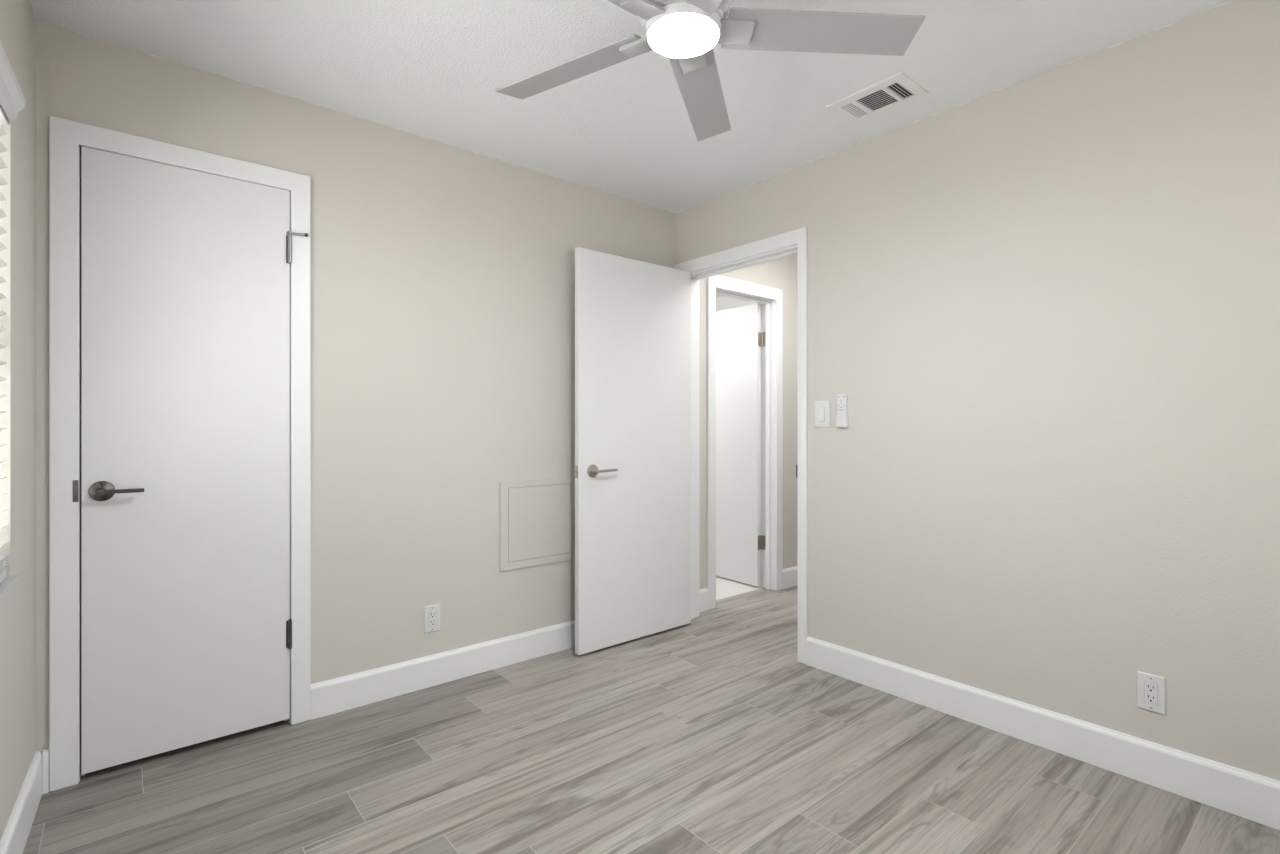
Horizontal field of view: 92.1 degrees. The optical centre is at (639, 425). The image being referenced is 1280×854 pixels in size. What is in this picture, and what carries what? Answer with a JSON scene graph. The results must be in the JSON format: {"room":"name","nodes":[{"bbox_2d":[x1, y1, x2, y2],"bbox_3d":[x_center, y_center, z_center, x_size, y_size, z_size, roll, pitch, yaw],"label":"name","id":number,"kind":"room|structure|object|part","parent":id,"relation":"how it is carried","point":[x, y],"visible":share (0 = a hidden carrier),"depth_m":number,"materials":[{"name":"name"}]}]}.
{"room":"empty bedroom","nodes":[
{"label":"empty bedroom","id":0,"kind":"room"},
{"bbox_2d":[0,0,35,840],"bbox_3d":[-0.920,-0.058,0.554,0.141,2.440,3.400,0,0,-38],"label":"wall","id":1,"kind":"structure","parent":0,"point":[17,17],"depth_m":1.71,"materials":[{"name":"beige paint"}]},
{"bbox_2d":[0,575,18,600],"bbox_3d":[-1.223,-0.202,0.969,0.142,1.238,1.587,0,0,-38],"label":"window sill","id":2,"kind":"structure","parent":1,"relation":"in","point":[8,583],"depth_m":1.55,"materials":[{"name":"white"}]},
{"bbox_2d":[0,41,25,582],"bbox_3d":[-1.179,-0.231,0.988,0.084,1.254,1.563,0,0,-38],"label":"window blind","id":3,"kind":"object","parent":1,"relation":"attached to","point":[12,99],"visible":1,"depth_m":1.57,"materials":[{"name":"white plastic"}]},
{"bbox_3d":[-1.205,0.367,0.994,0.047,0.058,1.521,0,0,-38],"label":"rail","id":4,"kind":"part","parent":3,"relation":"part of","materials":[{"name":"white plastic"}]},
{"bbox_2d":[0,751,42,853],"bbox_3d":[-0.876,1.094,0.625,0.018,0.135,3.339,0,0,-38],"label":"baseboard","id":5,"kind":"structure","parent":1,"relation":"attached to","point":[14,838],"depth_m":1.71,"materials":[{"name":"white paint"}]},
{"bbox_2d":[36,20,796,754],"bbox_3d":[-0.015,-0.058,3.607,5.300,2.440,0.120,0,0,-40],"label":"wall","id":6,"kind":"structure","parent":0,"point":[443,274],"depth_m":2.70,"materials":[{"name":"beige paint"}]},
{"bbox_2d":[42,748,48,793],"bbox_3d":[-1.879,1.094,1.953,0.014,0.135,0.016,0,0,-40],"label":"baseboard","id":7,"kind":"structure","parent":6,"relation":"attached to","point":[45,759],"depth_m":1.95,"materials":[{"name":"white paint"}]},
{"bbox_2d":[49,116,310,791],"bbox_3d":[-1.625,0.090,2.243,0.746,2.142,0.138,0,0,-40],"label":"door frame","id":8,"kind":"structure","parent":6,"relation":"attached to","point":[66,137],"depth_m":1.99,"materials":[{"name":"white paint"}]},
{"bbox_3d":[-1.820,0.212,1.991,0.014,0.070,0.003,0,0,-40],"label":"strike plate","id":9,"kind":"part","parent":8,"relation":"part of","materials":[{"name":"metal"}]},
{"bbox_2d":[81,146,307,773],"bbox_3d":[-1.556,0.115,2.211,0.659,2.043,0.090,0,0,-40],"label":"door","id":10,"kind":"structure","parent":6,"relation":"in","point":[186,623],"depth_m":2.17,"materials":[{"name":"white paint"}]},
{"bbox_3d":[-1.762,0.217,2.022,0.067,0.067,0.044,0,0,-40],"label":"handle","id":11,"kind":"part","parent":10,"relation":"part of","materials":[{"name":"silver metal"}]},
{"bbox_3d":[-1.709,0.217,2.033,0.122,0.013,0.015,0,0,-40],"label":"lever","id":12,"kind":"part","parent":10,"relation":"part of","materials":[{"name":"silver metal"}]},
{"bbox_3d":[-1.351,-0.681,2.372,0.011,0.120,0.012,0,0,10],"label":"stop arm","id":13,"kind":"part","parent":10,"relation":"part of","materials":[{"name":"grey metal"}]},
{"bbox_2d":[424,603,439,633],"bbox_3d":[-0.927,0.863,2.757,0.073,0.120,0.008,0,0,-40],"label":"electrical outlet","id":14,"kind":"object","parent":6,"relation":"attached to","point":[431,612],"visible":1,"depth_m":2.75,"materials":[{"name":"white plastic"}]},
{"bbox_2d":[429,610,436,626],"bbox_3d":[-0.925,0.863,2.755,0.036,0.069,0.002,0,0,-40],"label":"receptacle","id":15,"kind":"object","parent":14,"relation":"attached to","point":[432,613],"depth_m":2.76,"materials":[{"name":"white plastic"}]},
{"bbox_2d":[310,620,574,719],"bbox_3d":[-0.548,1.094,3.071,1.969,0.135,0.016,0,0,-40],"label":"baseboard","id":16,"kind":"structure","parent":6,"relation":"attached to","point":[332,696],"depth_m":2.75,"materials":[{"name":"white paint"}]},
{"bbox_2d":[500,478,574,571],"bbox_3d":[-0.504,0.490,3.113,0.443,0.427,0.008,0,0,-40],"label":"access panel","id":17,"kind":"object","parent":6,"relation":"attached to","point":[536,520],"visible":0.96,"depth_m":3.10,"materials":[{"name":"beige paint"}]},
{"bbox_3d":[-0.502,0.485,3.115,0.357,0.357,0.007,0,0,-40],"label":"panel door","id":18,"kind":"part","parent":17,"relation":"part of","materials":[{"name":"beige paint"}]},
{"bbox_2d":[700,588,708,611],"bbox_3d":[0.369,1.094,3.841,0.147,0.135,0.016,0,0,-40],"label":"baseboard","id":19,"kind":"structure","parent":6,"relation":"attached to","point":[704,593],"depth_m":3.86,"materials":[{"name":"white paint"}]},
{"bbox_2d":[716,303,765,586],"bbox_3d":[0.685,0.141,4.630,0.049,2.018,0.640,0,0,-37],"label":"door","id":20,"kind":"structure","parent":6,"relation":"in","point":[740,339],"depth_m":4.54,"materials":[{"name":"white paint"}]},
{"bbox_2d":[707,275,782,608],"bbox_3d":[0.677,0.101,4.178,0.756,2.121,0.136,0,0,-40],"label":"door frame","id":21,"kind":"structure","parent":6,"relation":"attached to","point":[770,298],"depth_m":4.33,"materials":[{"name":"white paint"}]},
{"bbox_2d":[783,566,796,588],"bbox_3d":[1.531,1.094,4.817,1.372,0.135,0.016,0,0,-40],"label":"baseboard","id":22,"kind":"structure","parent":6,"relation":"attached to","point":[789,574],"depth_m":4.43,"materials":[{"name":"white paint"}]},
{"bbox_2d":[30,0,1231,296],"bbox_3d":[0.303,-1.328,3.111,5.750,0.100,5.850,0,0,-40],"label":"ceiling","id":23,"kind":"structure","parent":0,"point":[431,69],"depth_m":2.20,"materials":[{"name":"paint"}]},
{"bbox_2d":[495,0,925,140],"bbox_3d":[0.080,-1.132,1.556,1.140,0.290,1.196,0,0,-40],"label":"ceiling fan","id":24,"kind":"object","parent":23,"relation":"hanging from","point":[685,31],"visible":1,"depth_m":1.61,"materials":[{"name":"grey metal"}]},
{"bbox_3d":[-0.194,-1.021,1.774,0.500,0.006,0.120,0,13,32],"label":"blade","id":25,"kind":"part","parent":24,"relation":"part of","materials":[{"name":"silver metal"}]},
{"bbox_3d":[-0.166,-1.021,1.351,0.500,0.006,0.120,0,13,-40],"label":"blade","id":26,"kind":"part","parent":24,"relation":"part of","materials":[{"name":"silver metal"}]},
{"bbox_2d":[648,13,718,57],"bbox_3d":[0.111,-0.993,1.582,0.180,0.010,0.180,0,0,-40],"label":"diffuser","id":27,"kind":"object","parent":24,"relation":"attached to","point":[674,35],"depth_m":1.56,"materials":[{"name":"white glass"}]},
{"bbox_3d":[0.199,-1.021,1.931,0.120,0.006,0.500,-14,-3,14],"label":"blade","id":28,"kind":"part","parent":24,"relation":"part of","materials":[{"name":"silver metal"}]},
{"bbox_3d":[0.244,-1.021,1.247,0.120,0.006,0.500,14,-5,-21],"label":"blade","id":29,"kind":"part","parent":24,"relation":"part of","materials":[{"name":"silver metal"}]},
{"bbox_3d":[0.470,-1.021,1.605,0.500,0.006,0.120,0,-13,-4],"label":"blade","id":30,"kind":"part","parent":24,"relation":"part of","materials":[{"name":"silver metal"}]},
{"bbox_2d":[826,71,928,123],"bbox_3d":[0.925,-1.272,2.416,0.212,0.010,0.310,0,0,-40],"label":"ceiling vent","id":31,"kind":"object","parent":23,"relation":"in","point":[896,90],"visible":1,"depth_m":2.40,"materials":[{"name":"white metal"}]},
{"bbox_2d":[23,576,1279,853],"bbox_3d":[0.265,1.212,3.079,5.550,0.100,5.650,0,0,-40],"label":"floor","id":32,"kind":"structure","parent":0,"point":[709,734],"depth_m":2.03,"materials":[{"name":"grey wood"}]},
{"bbox_2d":[716,296,760,311],"bbox_3d":[0.055,-0.058,5.233,2.500,2.440,2.280,0,0,-40],"label":"wall","id":33,"kind":"structure","parent":0,"point":[723,302],"depth_m":6.05,"materials":[{"name":"white paint"}]},
{"bbox_2d":[676,0,1279,780],"bbox_3d":[1.299,-0.058,2.524,0.120,2.440,3.470,0,0,-40],"label":"wall","id":34,"kind":"structure","parent":0,"point":[1044,307],"depth_m":2.17,"materials":[{"name":"beige paint"}]},
{"bbox_2d":[574,247,690,654],"bbox_3d":[0.000,0.130,3.334,0.812,2.039,0.095,0,0,-41],"label":"door","id":35,"kind":"structure","parent":34,"relation":"in","point":[632,471],"depth_m":3.30,"materials":[{"name":"white paint"}]},
{"bbox_3d":[-0.227,0.232,3.119,0.066,0.066,0.044,0,0,-40],"label":"handle","id":36,"kind":"part","parent":35,"relation":"part of","materials":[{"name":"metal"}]},
{"bbox_3d":[-0.169,0.231,3.134,0.136,0.016,0.015,0,0,-40],"label":"lever","id":37,"kind":"part","parent":35,"relation":"part of","materials":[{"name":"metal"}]},
{"bbox_2d":[674,227,807,663],"bbox_3d":[0.567,0.099,3.393,0.156,2.125,0.948,0,0,-40],"label":"door frame","id":38,"kind":"structure","parent":34,"relation":"attached to","point":[795,242],"depth_m":3.15,"materials":[{"name":"white paint"}]},
{"bbox_3d":[0.624,0.102,3.433,0.016,2.119,0.936,0,0,-40],"label":"hall casing","id":39,"kind":"part","parent":38,"relation":"part of","materials":[{"name":"white paint"}]},
{"bbox_2d":[815,401,829,426],"bbox_3d":[0.864,-0.053,2.938,0.013,0.125,0.080,0,0,-40],"label":"light switch","id":40,"kind":"object","parent":34,"relation":"attached to","point":[822,408],"visible":1,"depth_m":2.93,"materials":[{"name":"white plastic"}]},
{"bbox_2d":[836,402,848,426],"bbox_3d":[0.934,-0.049,2.849,0.022,0.115,0.054,0,0,-40],"label":"remote holder","id":41,"kind":"object","parent":34,"relation":"attached to","point":[840,421],"visible":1,"depth_m":2.83,"materials":[{"name":"white plastic"}]},
{"bbox_2d":[837,394,847,416],"bbox_3d":[0.933,-0.069,2.848,0.015,0.146,0.047,0,0,-40],"label":"remote control","id":42,"kind":"object","parent":41,"relation":"in","point":[842,400],"visible":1,"depth_m":2.84,"materials":[{"name":"white plastic"}]},
{"bbox_2d":[806,636,1279,829],"bbox_3d":[1.587,1.094,2.075,0.016,0.135,2.413,0,0,-40],"label":"baseboard","id":43,"kind":"structure","parent":34,"relation":"attached to","point":[1254,797],"depth_m":2.15,"materials":[{"name":"white paint"}]},
{"bbox_2d":[1137,671,1165,714],"bbox_3d":[1.655,0.867,2.000,0.008,0.120,0.073,0,0,-40],"label":"electrical outlet","id":44,"kind":"object","parent":34,"relation":"attached to","point":[1151,689],"visible":1,"depth_m":2.00,"materials":[{"name":"white plastic"}]},
{"bbox_2d":[1144,681,1157,705],"bbox_3d":[1.653,0.867,1.998,0.002,0.069,0.036,0,0,-40],"label":"receptacle","id":45,"kind":"object","parent":44,"relation":"attached to","point":[1150,687],"depth_m":2.00,"materials":[{"name":"white plastic"}]}
]}

